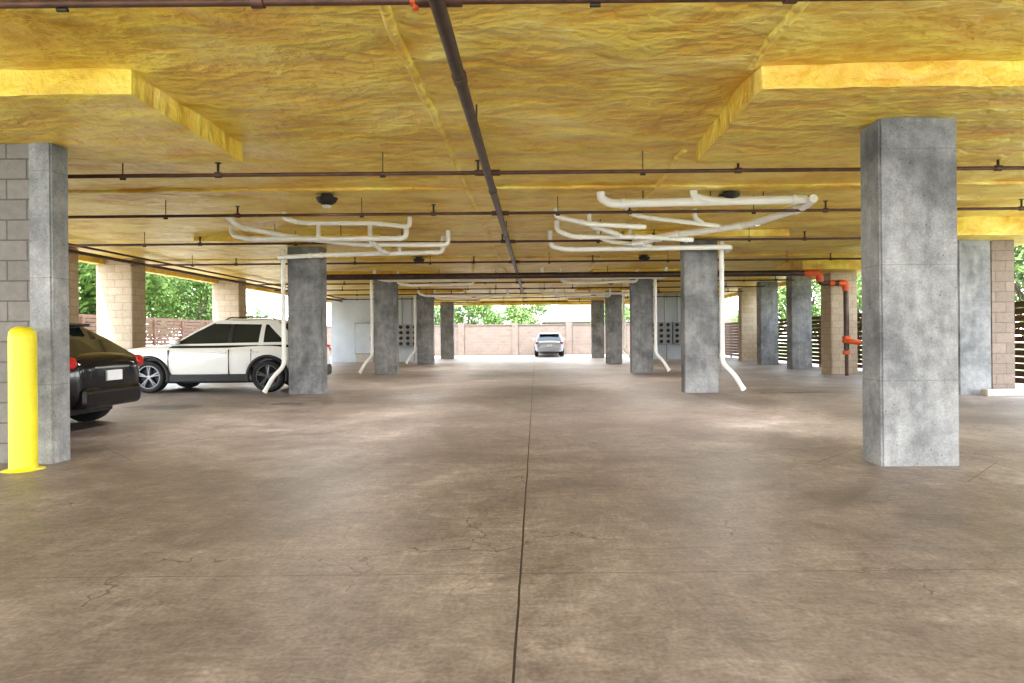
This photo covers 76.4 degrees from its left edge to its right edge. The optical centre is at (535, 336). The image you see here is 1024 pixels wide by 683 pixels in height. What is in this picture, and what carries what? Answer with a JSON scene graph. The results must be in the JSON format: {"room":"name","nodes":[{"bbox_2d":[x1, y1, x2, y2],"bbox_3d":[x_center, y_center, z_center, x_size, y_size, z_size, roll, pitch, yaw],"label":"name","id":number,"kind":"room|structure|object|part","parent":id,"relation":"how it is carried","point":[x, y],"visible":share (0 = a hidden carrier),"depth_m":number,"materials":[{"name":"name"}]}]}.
{"room":"parking garage","nodes":[
{"label":"parking garage","id":0,"kind":"room"},
{"bbox_2d":[0,144,29,463],"bbox_3d":[-8.139,-0.396,6.500,6.330,3.340,0.200,-1,0,0],"label":"wall","id":1,"kind":"structure","parent":0,"point":[14,158],"depth_m":6.40,"materials":[{"name":"grey brick"}]},
{"bbox_2d":[331,296,416,361],"bbox_3d":[-8.104,-0.397,33.350,4.700,3.340,0.300,-1,0,0],"label":"wall","id":2,"kind":"structure","parent":0,"point":[344,314],"depth_m":33.20,"materials":[{"name":"white paint"}]},
{"bbox_2d":[0,356,1023,682],"bbox_3d":[-0.488,1.304,16.800,23.000,0.200,43.600,-1,0,0],"label":"floor","id":3,"kind":"structure","parent":0,"point":[506,519],"depth_m":3.88,"materials":[{"name":"concrete"}]},
{"bbox_2d":[0,327,45,472],"bbox_3d":[-4.815,0.574,6.100,0.340,1.340,0.340,-1,0,0],"label":"bollard","id":4,"kind":"object","parent":3,"relation":"on","point":[21,341],"visible":1,"depth_m":6.01,"materials":[{"name":"yellow metal"}]},
{"bbox_2d":[29,143,69,463],"bbox_3d":[-4.859,-0.376,6.495,0.230,3.240,0.250,-1,0,0],"label":"concrete column","id":5,"kind":"structure","parent":3,"relation":"on","point":[48,162],"depth_m":6.38,"materials":[{"name":"grey concrete"}]},
{"bbox_2d":[68,247,78,322],"bbox_3d":[-10.929,-0.371,14.850,0.650,3.340,0.500,-1,0,0],"label":"pillar","id":6,"kind":"structure","parent":3,"relation":"on","point":[73,258],"depth_m":14.92,"materials":[{"name":"beige brick"}]},
{"bbox_2d":[69,323,142,421],"bbox_3d":[-7.976,0.505,9.000,4.310,1.535,1.971,-1,0,0],"label":"sedan","id":7,"kind":"object","parent":3,"relation":"on","point":[104,374],"visible":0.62,"depth_m":8.96,"materials":[{"name":"black paint"}]},
{"bbox_2d":[69,358,76,370],"bbox_3d":[-6.037,0.350,8.294,0.270,0.170,0.215,-1,0,0],"label":"tail light","id":8,"kind":"object","parent":7,"relation":"attached to","point":[73,361],"depth_m":8.30,"materials":[{"name":"red plastic"}]},
{"bbox_3d":[-5.891,0.411,9.000,0.080,0.025,0.720,-1,0,0],"label":"hatch trim","id":9,"kind":"part","parent":7,"relation":"part of","materials":[{"name":"silver metal"}]},
{"bbox_3d":[-5.858,0.523,9.000,0.065,0.140,0.320,-1,0,0],"label":"license plate","id":10,"kind":"part","parent":7,"relation":"part of","materials":[{"name":"metal"}]},
{"bbox_2d":[133,355,142,365],"bbox_3d":[-6.037,0.350,9.706,0.270,0.170,0.215,-1,0,0],"label":"tail light","id":11,"kind":"object","parent":7,"relation":"attached to","point":[138,358],"depth_m":9.67,"materials":[{"name":"red plastic"}]},
{"bbox_2d":[96,259,145,349],"bbox_3d":[-11.029,-0.370,17.300,0.950,3.340,0.600,-1,0,0],"label":"pillar","id":12,"kind":"structure","parent":3,"relation":"on","point":[120,286],"depth_m":17.00,"materials":[{"name":"beige brick"}]},
{"bbox_2d":[212,279,245,320],"bbox_3d":[-10.979,-0.370,23.300,0.950,3.340,0.600,-1,0,0],"label":"pillar","id":13,"kind":"structure","parent":3,"relation":"on","point":[228,298],"depth_m":23.00,"materials":[{"name":"beige brick"}]},
{"bbox_2d":[128,317,331,392],"bbox_3d":[-7.447,0.403,15.650,4.680,1.728,2.083,-1,0,0],"label":"suv car","id":14,"kind":"object","parent":3,"relation":"on","point":[240,349],"visible":0.62,"depth_m":14.76,"materials":[{"name":"white paint"}]},
{"bbox_2d":[169,339,179,344],"bbox_3d":[-8.169,0.111,14.692,0.200,0.150,0.167,-1,0,0],"label":"mirror","id":15,"kind":"object","parent":14,"relation":"attached to","point":[171,341],"depth_m":14.62,"materials":[{"name":"white paint"}]},
{"bbox_3d":[-7.442,0.940,14.773,1.840,0.185,0.117,-1,0,0],"label":"sill","id":16,"kind":"part","parent":14,"relation":"part of","materials":[{"name":"black plastic"}]},
{"bbox_3d":[-6.954,0.157,15.650,2.770,0.075,1.736,-1,0,0],"label":"belt trim","id":17,"kind":"part","parent":14,"relation":"part of","materials":[{"name":"black plastic"}]},
{"bbox_3d":[-6.653,-0.330,15.650,1.440,0.100,1.434,-1,0,0],"label":"rail","id":18,"kind":"part","parent":14,"relation":"part of","materials":[{"name":"white metal"}]},
{"bbox_3d":[-6.602,-0.428,15.036,1.156,0.080,0.028,-1,0,0],"label":"roof rail","id":19,"kind":"part","parent":14,"relation":"part of","materials":[{"name":"black plastic"}]},
{"bbox_2d":[287,247,327,393],"bbox_3d":[-5.054,-0.374,14.390,0.740,3.240,0.380,-1,0,0],"label":"concrete column","id":20,"kind":"structure","parent":3,"relation":"on","point":[307,277],"depth_m":14.20,"materials":[{"name":"grey concrete"}]},
{"bbox_2d":[262,249,286,393],"bbox_3d":[-5.689,-0.343,14.110,0.505,3.131,0.110,-1,0,-11],"label":"downspout","id":21,"kind":"object","parent":20,"relation":"attached to","point":[283,272],"visible":1,"depth_m":14.11,"materials":[{"name":"white plastic"}]},
{"bbox_2d":[354,323,374,361],"bbox_3d":[-8.698,0.279,33.030,1.000,2.000,0.300,-1,0,0],"label":"tall cabinet","id":22,"kind":"object","parent":3,"relation":"on","point":[361,330],"visible":0.68,"depth_m":32.91,"materials":[{"name":"metal"}]},
{"bbox_3d":[-8.700,0.079,32.920,0.880,1.480,0.020,-1,0,0],"label":"door panel","id":23,"kind":"part","parent":22,"relation":"part of","materials":[{"name":"grey metal"}]},
{"bbox_2d":[374,280,398,373],"bbox_3d":[-5.054,-0.374,21.990,0.740,3.240,0.380,-1,0,0],"label":"concrete column","id":24,"kind":"structure","parent":3,"relation":"on","point":[386,313],"depth_m":21.80,"materials":[{"name":"grey concrete"}]},
{"bbox_2d":[358,280,373,373],"bbox_3d":[-5.688,-0.341,21.710,0.516,3.134,0.122,-1,0,-11],"label":"downspout","id":25,"kind":"object","parent":24,"relation":"attached to","point":[371,281],"visible":0.99,"depth_m":21.71,"materials":[{"name":"white plastic"}]},
{"bbox_2d":[399,297,416,361],"bbox_3d":[-6.504,-0.391,33.010,1.100,3.300,0.320,-1,0,0],"label":"meter","id":26,"kind":"object","parent":3,"relation":"on","point":[406,331],"visible":0.73,"depth_m":32.95,"materials":[{"name":"metal"}]},
{"bbox_2d":[417,295,434,363],"bbox_3d":[-5.054,-0.374,29.790,0.740,3.240,0.380,-1,0,0],"label":"concrete column","id":27,"kind":"structure","parent":3,"relation":"on","point":[425,305],"depth_m":29.60,"materials":[{"name":"grey concrete"}]},
{"bbox_2d":[405,295,416,363],"bbox_3d":[-5.688,-0.341,29.510,0.516,3.134,0.122,-1,0,-11],"label":"downspout","id":28,"kind":"object","parent":27,"relation":"attached to","point":[415,346],"visible":0.97,"depth_m":29.50,"materials":[{"name":"white plastic"}]},
{"bbox_2d":[440,303,454,358],"bbox_3d":[-5.054,-0.374,37.090,0.740,3.240,0.380,-1,0,0],"label":"concrete column","id":29,"kind":"structure","parent":3,"relation":"on","point":[446,309],"depth_m":36.90,"materials":[{"name":"grey concrete"}]},
{"bbox_2d":[591,300,604,357],"bbox_3d":[3.471,-0.452,36.580,0.710,3.240,0.360,-1,0,0],"label":"concrete column","id":30,"kind":"structure","parent":3,"relation":"on","point":[597,308],"depth_m":36.40,"materials":[{"name":"grey concrete"}]},
{"bbox_2d":[605,291,621,362],"bbox_3d":[3.471,-0.452,29.080,0.710,3.240,0.360,-1,0,0],"label":"concrete column","id":31,"kind":"structure","parent":3,"relation":"on","point":[613,304],"depth_m":28.90,"materials":[{"name":"grey concrete"}]},
{"bbox_2d":[622,295,629,356],"bbox_3d":[4.091,-0.430,28.811,0.516,3.134,0.128,-1,0,13],"label":"downspout","id":32,"kind":"object","parent":31,"relation":"attached to","point":[623,296],"visible":0.74,"depth_m":28.80,"materials":[{"name":"white plastic"}]},
{"bbox_2d":[629,279,652,372],"bbox_3d":[3.471,-0.452,21.430,0.710,3.240,0.360,-1,0,0],"label":"concrete column","id":33,"kind":"structure","parent":3,"relation":"on","point":[641,292],"depth_m":21.25,"materials":[{"name":"grey concrete"}]},
{"bbox_2d":[653,279,670,371],"bbox_3d":[4.101,-0.428,21.162,0.545,3.139,0.136,-1,0,12],"label":"downspout","id":34,"kind":"object","parent":33,"relation":"attached to","point":[658,356],"visible":0.92,"depth_m":21.15,"materials":[{"name":"white plastic"}]},
{"bbox_2d":[653,295,671,358],"bbox_3d":[6.346,-0.508,33.010,1.100,3.300,0.320,-1,0,0],"label":"meter","id":35,"kind":"object","parent":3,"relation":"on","point":[664,329],"visible":0.8,"depth_m":32.95,"materials":[{"name":"metal"}]},
{"bbox_2d":[672,294,680,344],"bbox_3d":[7.496,-0.518,33.010,1.100,3.300,0.320,-1,0,0],"label":"meter","id":36,"kind":"object","parent":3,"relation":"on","point":[676,326],"visible":0.38,"depth_m":32.95,"materials":[{"name":"metal"}]},
{"bbox_2d":[680,241,718,392],"bbox_3d":[3.471,-0.452,13.830,0.710,3.240,0.360,-1,0,0],"label":"concrete column","id":37,"kind":"structure","parent":3,"relation":"on","point":[698,268],"depth_m":13.65,"materials":[{"name":"grey concrete"}]},
{"bbox_2d":[719,241,745,391],"bbox_3d":[4.101,-0.429,13.581,0.534,3.136,0.122,-1,0,11],"label":"downspout","id":38,"kind":"object","parent":37,"relation":"attached to","point":[734,375],"visible":1,"depth_m":13.57,"materials":[{"name":"white plastic"}]},
{"bbox_2d":[718,295,719,357],"bbox_3d":[9.645,-0.558,34.750,0.700,3.340,0.500,-1,0,0],"label":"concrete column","id":39,"kind":"structure","parent":3,"relation":"on","point":[718,295],"depth_m":34.50,"materials":[{"name":"grey concrete"}]},
{"bbox_2d":[738,288,756,361],"bbox_3d":[9.645,-0.558,29.650,0.700,3.340,0.500,-1,0,0],"label":"pillar","id":40,"kind":"structure","parent":3,"relation":"on","point":[747,299],"depth_m":29.40,"materials":[{"name":"beige brick"}]},
{"bbox_2d":[756,281,778,364],"bbox_3d":[9.345,-0.555,26.250,0.700,3.340,0.500,-1,0,0],"label":"concrete column","id":41,"kind":"structure","parent":3,"relation":"on","point":[767,297],"depth_m":26.00,"materials":[{"name":"grey concrete"}]},
{"bbox_2d":[786,276,811,368],"bbox_3d":[9.245,-0.554,22.850,0.700,3.340,0.500,-1,0,0],"label":"concrete column","id":42,"kind":"structure","parent":3,"relation":"on","point":[798,291],"depth_m":22.60,"materials":[{"name":"grey concrete"}]},
{"bbox_2d":[821,273,857,373],"bbox_3d":[9.246,-0.434,19.850,0.800,3.100,0.700,-1,0,0],"label":"pillar","id":43,"kind":"structure","parent":3,"relation":"on","point":[832,325],"depth_m":19.50,"materials":[{"name":"beige brick"}]},
{"bbox_2d":[724,301,1023,383],"bbox_3d":[10.502,0.177,25.700,0.100,1.895,25.400,-1,0,0],"label":"fence","id":44,"kind":"object","parent":3,"relation":"on","point":[816,335],"visible":0.12,"depth_m":24.04,"materials":[{"name":"brown wood"}]},
{"bbox_2d":[860,117,958,465],"bbox_3d":[3.471,-0.452,6.060,0.710,3.240,0.360,-1,0,0],"label":"concrete column","id":45,"kind":"structure","parent":3,"relation":"on","point":[908,165],"depth_m":5.88,"materials":[{"name":"grey concrete"}]},
{"bbox_2d":[957,240,990,394],"bbox_3d":[8.512,-0.392,12.900,0.630,3.030,0.600,-1,0,0],"label":"concrete column","id":46,"kind":"structure","parent":3,"relation":"on","point":[973,256],"depth_m":12.60,"materials":[{"name":"grey concrete"}]},
{"bbox_2d":[990,240,1014,388],"bbox_3d":[9.092,-0.398,12.975,0.470,3.030,0.650,-1,0,0],"label":"pillar","id":47,"kind":"structure","parent":3,"relation":"on","point":[1001,251],"depth_m":12.65,"materials":[{"name":"beige brick"}]},
{"bbox_2d":[981,389,1023,395],"bbox_3d":[9.410,1.050,12.350,1.800,0.130,0.200,-1,0,0],"label":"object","id":48,"kind":"object","parent":3,"relation":"on","point":[984,392],"visible":1,"depth_m":12.25,"materials":[{"name":"concrete"}]},
{"bbox_2d":[0,0,1023,300],"bbox_3d":[-0.569,-2.145,17.505,21.500,0.062,41.410,-1,0,0],"label":"ceiling","id":49,"kind":"structure","parent":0,"point":[301,89],"depth_m":6.18,"materials":[{"name":"yellow"}]},
{"bbox_2d":[0,68,242,163],"bbox_3d":[-5.118,-2.013,6.148,3.829,0.241,2.034,-1,0,0],"label":"panel","id":50,"kind":"object","parent":49,"relation":"attached to","point":[100,115],"depth_m":5.80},
{"bbox_2d":[194,233,401,254],"bbox_3d":[-5.117,-2.048,14.407,3.833,0.171,2.232,-1,0,0],"label":"panel","id":51,"kind":"object","parent":49,"relation":"attached to","point":[330,248],"depth_m":14.15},
{"bbox_2d":[316,193,337,208],"bbox_3d":[-3.118,-2.022,9.700,0.320,0.200,0.320,-1,0,0],"label":"ceiling light","id":52,"kind":"object","parent":49,"relation":"attached to","point":[327,200],"depth_m":9.62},
{"bbox_2d":[327,271,437,281],"bbox_3d":[-5.117,-2.048,22.005,3.835,0.172,2.232,-1,0,0],"label":"panel","id":53,"kind":"object","parent":49,"relation":"attached to","point":[356,272],"depth_m":20.90,"materials":[{"name":"yellow"}]},
{"bbox_2d":[413,257,424,264],"bbox_3d":[-3.118,-2.022,17.300,0.320,0.200,0.320,-1,0,0],"label":"ceiling light","id":54,"kind":"object","parent":49,"relation":"attached to","point":[417,259],"depth_m":17.20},
{"bbox_2d":[398,290,467,295],"bbox_3d":[-5.117,-2.047,29.800,3.834,0.173,2.231,-1,0,0],"label":"panel","id":55,"kind":"object","parent":49,"relation":"attached to","point":[399,291],"depth_m":28.77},
{"bbox_2d":[434,299,480,303],"bbox_3d":[-5.115,-2.047,37.098,3.831,0.173,2.233,-1,0,0],"label":"panel","id":56,"kind":"object","parent":49,"relation":"attached to","point":[435,300],"depth_m":36.02,"materials":[{"name":"yellow"}]},
{"bbox_2d":[567,297,628,300],"bbox_3d":[3.486,-2.125,36.950,3.408,0.173,1.927,-1,0,0],"label":"panel","id":57,"kind":"object","parent":49,"relation":"attached to","point":[569,299],"depth_m":36.01,"materials":[{"name":"yellow"}]},
{"bbox_2d":[575,288,629,291],"bbox_3d":[3.492,-2.126,29.450,3.406,0.171,1.926,-1,0,0],"label":"panel","id":58,"kind":"object","parent":49,"relation":"attached to","point":[585,289],"depth_m":28.50,"materials":[{"name":"yellow"}]},
{"bbox_2d":[590,269,679,277],"bbox_3d":[3.488,-2.125,21.802,3.396,0.173,1.935,-1,0,0],"label":"panel","id":59,"kind":"object","parent":49,"relation":"attached to","point":[593,270],"depth_m":20.85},
{"bbox_2d":[638,255,649,262],"bbox_3d":[2.881,-2.076,17.300,0.320,0.200,0.320,-1,0,0],"label":"ceiling light","id":60,"kind":"object","parent":49,"relation":"attached to","point":[643,257],"depth_m":17.20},
{"bbox_2d":[614,229,789,248],"bbox_3d":[3.493,-2.125,14.201,3.410,0.173,1.931,-1,0,0],"label":"panel","id":61,"kind":"object","parent":49,"relation":"attached to","point":[770,233],"depth_m":13.28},
{"bbox_2d":[718,191,739,197],"bbox_3d":[2.881,-2.076,9.700,0.320,0.200,0.320,-1,0,0],"label":"ceiling light","id":62,"kind":"object","parent":49,"relation":"attached to","point":[727,194],"depth_m":9.59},
{"bbox_2d":[775,260,860,276],"bbox_3d":[8.826,-2.090,19.550,2.525,0.340,2.128,-1,0,0],"label":"panel","id":63,"kind":"object","parent":49,"relation":"attached to","point":[825,266],"depth_m":18.51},
{"bbox_2d":[695,60,1023,163],"bbox_3d":[3.490,-2.091,6.254,3.433,0.242,2.288,-1,0,0],"label":"panel","id":64,"kind":"object","parent":49,"relation":"attached to","point":[783,113],"depth_m":5.64,"materials":[{"name":"yellow fabric"}]},
{"bbox_2d":[957,216,1023,246],"bbox_3d":[8.834,-2.063,13.298,2.534,0.394,2.636,-1,0,0],"label":"panel","id":65,"kind":"object","parent":49,"relation":"attached to","point":[979,227],"depth_m":12.00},
{"bbox_2d":[68,1,1023,300],"bbox_3d":[-0.333,-2.148,17.944,20.398,0.092,39.897,-1,0,0],"label":"ceiling beams","id":66,"kind":"structure","parent":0,"point":[386,11],"depth_m":9.27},
{"bbox_2d":[653,294,680,358],"bbox_3d":[6.745,-0.531,33.350,3.100,3.340,0.300,-1,0,0],"label":"wall","id":67,"kind":"structure","parent":0,"point":[673,351],"depth_m":33.20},
{"bbox_3d":[-0.572,-2.375,17.600,21.700,0.340,41.800,-1,0,0],"label":"ceiling","id":68,"kind":"structure","parent":0,"visible":0},
{"bbox_2d":[78,254,330,302],"bbox_3d":[-11.395,-2.172,17.600,0.250,0.550,41.800,-1,0,0],"label":"trim","id":69,"kind":"structure","parent":68,"relation":"attached to","point":[81,258],"depth_m":20.43,"materials":[{"name":"yellow plastic"}]},
{"bbox_2d":[225,212,450,259],"bbox_3d":[-3.668,-1.898,12.398,3.994,0.476,3.088,-1,0,0],"label":"piping","id":70,"kind":"object","parent":68,"relation":"hanging from","point":[275,235],"visible":0.99,"depth_m":12.04,"materials":[{"name":"plastic"}]},
{"bbox_2d":[373,270,498,286],"bbox_3d":[-3.117,-1.871,20.547,3.903,0.501,0.810,-1,0,0],"label":"piping","id":71,"kind":"object","parent":68,"relation":"hanging from","point":[472,281],"visible":0.7,"depth_m":20.24,"materials":[{"name":"plastic"}]},
{"bbox_2d":[417,288,508,299],"bbox_3d":[-3.117,-1.871,28.146,3.903,0.501,0.810,-1,0,0],"label":"piping","id":72,"kind":"object","parent":68,"relation":"hanging from","point":[477,296],"visible":0.96,"depth_m":27.84,"materials":[{"name":"plastic"}]},
{"bbox_2d":[0,0,1023,375],"bbox_3d":[-0.464,-0.471,18.000,19.480,3.350,40.000,-1,0,0],"label":"piping","id":73,"kind":"object","parent":68,"relation":"attached to","point":[439,9],"visible":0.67,"depth_m":7.53,"materials":[{"name":"brown metal"}]},
{"bbox_2d":[434,300,629,305],"bbox_3d":[-0.570,-2.220,38.450,21.700,0.650,0.300,-1,0,0],"label":"trim","id":74,"kind":"structure","parent":68,"relation":"attached to","point":[495,302],"depth_m":38.30,"materials":[{"name":"yellow plastic"}]},
{"bbox_2d":[539,286,629,297],"bbox_3d":[2.083,-1.919,27.547,3.903,0.501,0.810,-1,0,0],"label":"piping","id":75,"kind":"object","parent":68,"relation":"hanging from","point":[600,294],"visible":0.91,"depth_m":27.24,"materials":[{"name":"plastic"}]},
{"bbox_2d":[540,266,667,283],"bbox_3d":[2.083,-1.919,20.146,3.903,0.501,0.810,-1,0,0],"label":"piping","id":76,"kind":"object","parent":68,"relation":"hanging from","point":[541,268],"visible":0.64,"depth_m":20.39,"materials":[{"name":"plastic"}]},
{"bbox_2d":[547,190,817,252],"bbox_3d":[2.177,-1.944,11.432,3.957,0.451,4.054,-1,0,0],"label":"piping","id":77,"kind":"object","parent":68,"relation":"hanging from","point":[640,242],"visible":0.92,"depth_m":11.00,"materials":[{"name":"plastic"}]},
{"bbox_2d":[724,276,815,298],"bbox_3d":[10.254,-2.368,17.600,0.250,0.550,41.800,-1,0,0],"label":"trim","id":78,"kind":"structure","parent":68,"relation":"attached to","point":[813,278],"depth_m":27.15,"materials":[{"name":"yellow plastic"}]},
{"label":"outside","id":79,"kind":"structure","parent":0,"visible":0},
{"bbox_2d":[330,353,737,358],"bbox_3d":[-0.988,1.312,40.960,30.000,0.195,4.680,-1,0,0],"label":"driveway","id":80,"kind":"structure","parent":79,"point":[491,356],"depth_m":40.87,"materials":[{"name":"concrete"}]},
{"bbox_2d":[533,332,563,356],"bbox_3d":[0.804,0.450,41.000,2.016,1.485,4.360,-1,0,0],"label":"car","id":81,"kind":"object","parent":80,"relation":"on","point":[546,342],"visible":1,"depth_m":39.04,"materials":[{"name":"silver metal"}]},
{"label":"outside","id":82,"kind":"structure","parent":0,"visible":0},
{"bbox_2d":[778,342,1023,370],"bbox_3d":[0.014,1.555,35.000,140.000,0.290,150.000,-1,0,0],"label":"ground","id":83,"kind":"structure","parent":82,"point":[1015,342],"depth_m":52.47,"materials":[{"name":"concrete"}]},
{"bbox_2d":[78,262,153,330],"bbox_3d":[-19.165,-1.195,28.002,4.924,5.577,5.141,-1,0,-8],"label":"tree","id":84,"kind":"object","parent":83,"relation":"on","point":[87,272],"visible":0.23,"depth_m":26.65,"materials":[{"name":"green plant"}]},
{"bbox_2d":[94,273,180,324],"bbox_3d":[-19.904,-1.803,31.720,5.023,6.808,4.139,-1,0,23],"label":"tree","id":85,"kind":"object","parent":83,"relation":"on","point":[151,277],"visible":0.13,"depth_m":31.67,"materials":[{"name":"green plant"}]},
{"bbox_2d":[79,314,212,345],"bbox_3d":[-16.348,0.271,25.000,0.100,2.195,34.000,-1,0,0],"label":"fence","id":86,"kind":"object","parent":83,"relation":"on","point":[181,333],"visible":0.07,"depth_m":28.58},
{"bbox_2d":[146,274,186,305],"bbox_3d":[-24.767,-3.235,39.684,7.210,9.759,5.941,-1,0,-29],"label":"tree","id":87,"kind":"object","parent":83,"relation":"on","point":[154,274],"visible":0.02,"depth_m":40.41,"materials":[{"name":"green plant"}]},
{"bbox_2d":[146,280,198,331],"bbox_3d":[-25.023,-2.704,48.355,6.994,8.702,6.909,-1,0,5],"label":"tree","id":88,"kind":"object","parent":83,"relation":"on","point":[180,280],"visible":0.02,"depth_m":46.95,"materials":[{"name":"green plant"}]},
{"bbox_2d":[147,276,212,341],"bbox_3d":[-19.288,-1.242,36.178,4.305,5.674,4.280,-1,0,-28],"label":"tree","id":89,"kind":"object","parent":83,"relation":"on","point":[204,290],"visible":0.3,"depth_m":35.45,"materials":[{"name":"green plant"}]},
{"bbox_2d":[183,289,269,317],"bbox_3d":[-19.617,-0.790,40.957,4.502,4.776,4.312,-1,0,14],"label":"tree","id":90,"kind":"object","parent":83,"relation":"on","point":[259,311],"visible":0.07,"depth_m":41.44,"materials":[{"name":"green plant"}]},
{"bbox_2d":[434,306,455,324],"bbox_3d":[-7.321,-0.810,50.140,2.917,4.593,3.540,-1,0,-11],"label":"tree","id":91,"kind":"object","parent":83,"relation":"on","point":[436,308],"visible":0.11,"depth_m":49.23,"materials":[{"name":"green plant"}]},
{"bbox_2d":[454,305,494,324],"bbox_3d":[-4.963,-0.896,47.593,3.851,4.722,3.804,-1,0,18],"label":"tree","id":92,"kind":"object","parent":83,"relation":"on","point":[471,311],"visible":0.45,"depth_m":47.02,"materials":[{"name":"green plant"}]},
{"bbox_2d":[476,306,516,323],"bbox_3d":[-2.829,-0.525,50.959,3.626,3.941,3.473,-1,0,35],"label":"tree","id":93,"kind":"object","parent":83,"relation":"on","point":[496,318],"visible":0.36,"depth_m":50.38,"materials":[{"name":"green plant"}]},
{"bbox_2d":[501,305,553,323],"bbox_3d":[-0.644,-1.060,49.330,3.744,4.972,3.085,-1,0,-28],"label":"tree","id":94,"kind":"object","parent":83,"relation":"on","point":[521,315],"visible":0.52,"depth_m":48.88,"materials":[{"name":"green plant"}]},
{"bbox_2d":[327,321,737,356],"bbox_3d":[-1.198,0.236,43.500,30.400,2.350,0.360,-1,0,0],"label":"perimeter wall","id":95,"kind":"structure","parent":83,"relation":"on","point":[514,338],"depth_m":43.40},
{"bbox_2d":[542,304,629,323],"bbox_3d":[6.993,-0.803,58.000,13.000,4.300,9.000,-1,0,0],"label":"neighboring house","id":96,"kind":"structure","parent":83,"relation":"on","point":[561,314],"depth_m":55.15,"materials":[{"name":"paint"}]},
{"bbox_2d":[590,305,629,322],"bbox_3d":[5.637,-0.615,48.066,3.060,3.967,3.097,-1,0,-20],"label":"tree","id":97,"kind":"object","parent":83,"relation":"on","point":[627,309],"visible":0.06,"depth_m":47.19,"materials":[{"name":"green plant"}]},
{"bbox_2d":[724,309,737,321],"bbox_3d":[14.523,-0.388,48.019,3.019,3.352,3.152,-1,0,-44],"label":"tree","id":98,"kind":"object","parent":83,"relation":"on","point":[735,318],"visible":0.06,"depth_m":47.12,"materials":[{"name":"green plant"}]},
{"bbox_2d":[778,281,820,340],"bbox_3d":[15.661,-1.838,38.199,4.492,6.231,4.466,-1,0,39],"label":"tree","id":99,"kind":"object","parent":83,"relation":"on","point":[782,291],"visible":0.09,"depth_m":37.48,"materials":[{"name":"green plant"}]},
{"bbox_2d":[816,275,861,359],"bbox_3d":[15.537,-1.661,31.061,3.997,5.880,4.851,-1,0,-1],"label":"tree","id":100,"kind":"object","parent":83,"relation":"on","point":[819,302],"visible":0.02,"depth_m":30.86,"materials":[{"name":"green plant"}]},
{"bbox_2d":[857,275,861,307],"bbox_3d":[14.484,-1.562,24.965,4.396,5.701,4.482,-1,0,-38],"label":"tree","id":101,"kind":"object","parent":83,"relation":"on","point":[859,288],"visible":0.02,"depth_m":24.95,"materials":[{"name":"green plant"}]},
{"bbox_2d":[1014,245,1023,335],"bbox_3d":[14.863,-1.275,18.915,4.028,5.120,4.078,-1,0,29],"label":"tree","id":102,"kind":"object","parent":83,"relation":"on","point":[1019,250],"visible":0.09,"depth_m":18.76,"materials":[{"name":"green plant"}]},
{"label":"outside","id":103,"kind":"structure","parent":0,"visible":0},
{"bbox_2d":[732,356,1023,385],"bbox_3d":[12.521,1.201,16.790,2.980,0.170,43.580,-1,0,0],"label":"strip","id":104,"kind":"object","parent":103,"point":[732,356],"visible":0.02,"depth_m":26.60,"materials":[{"name":"concrete"}]}
]}

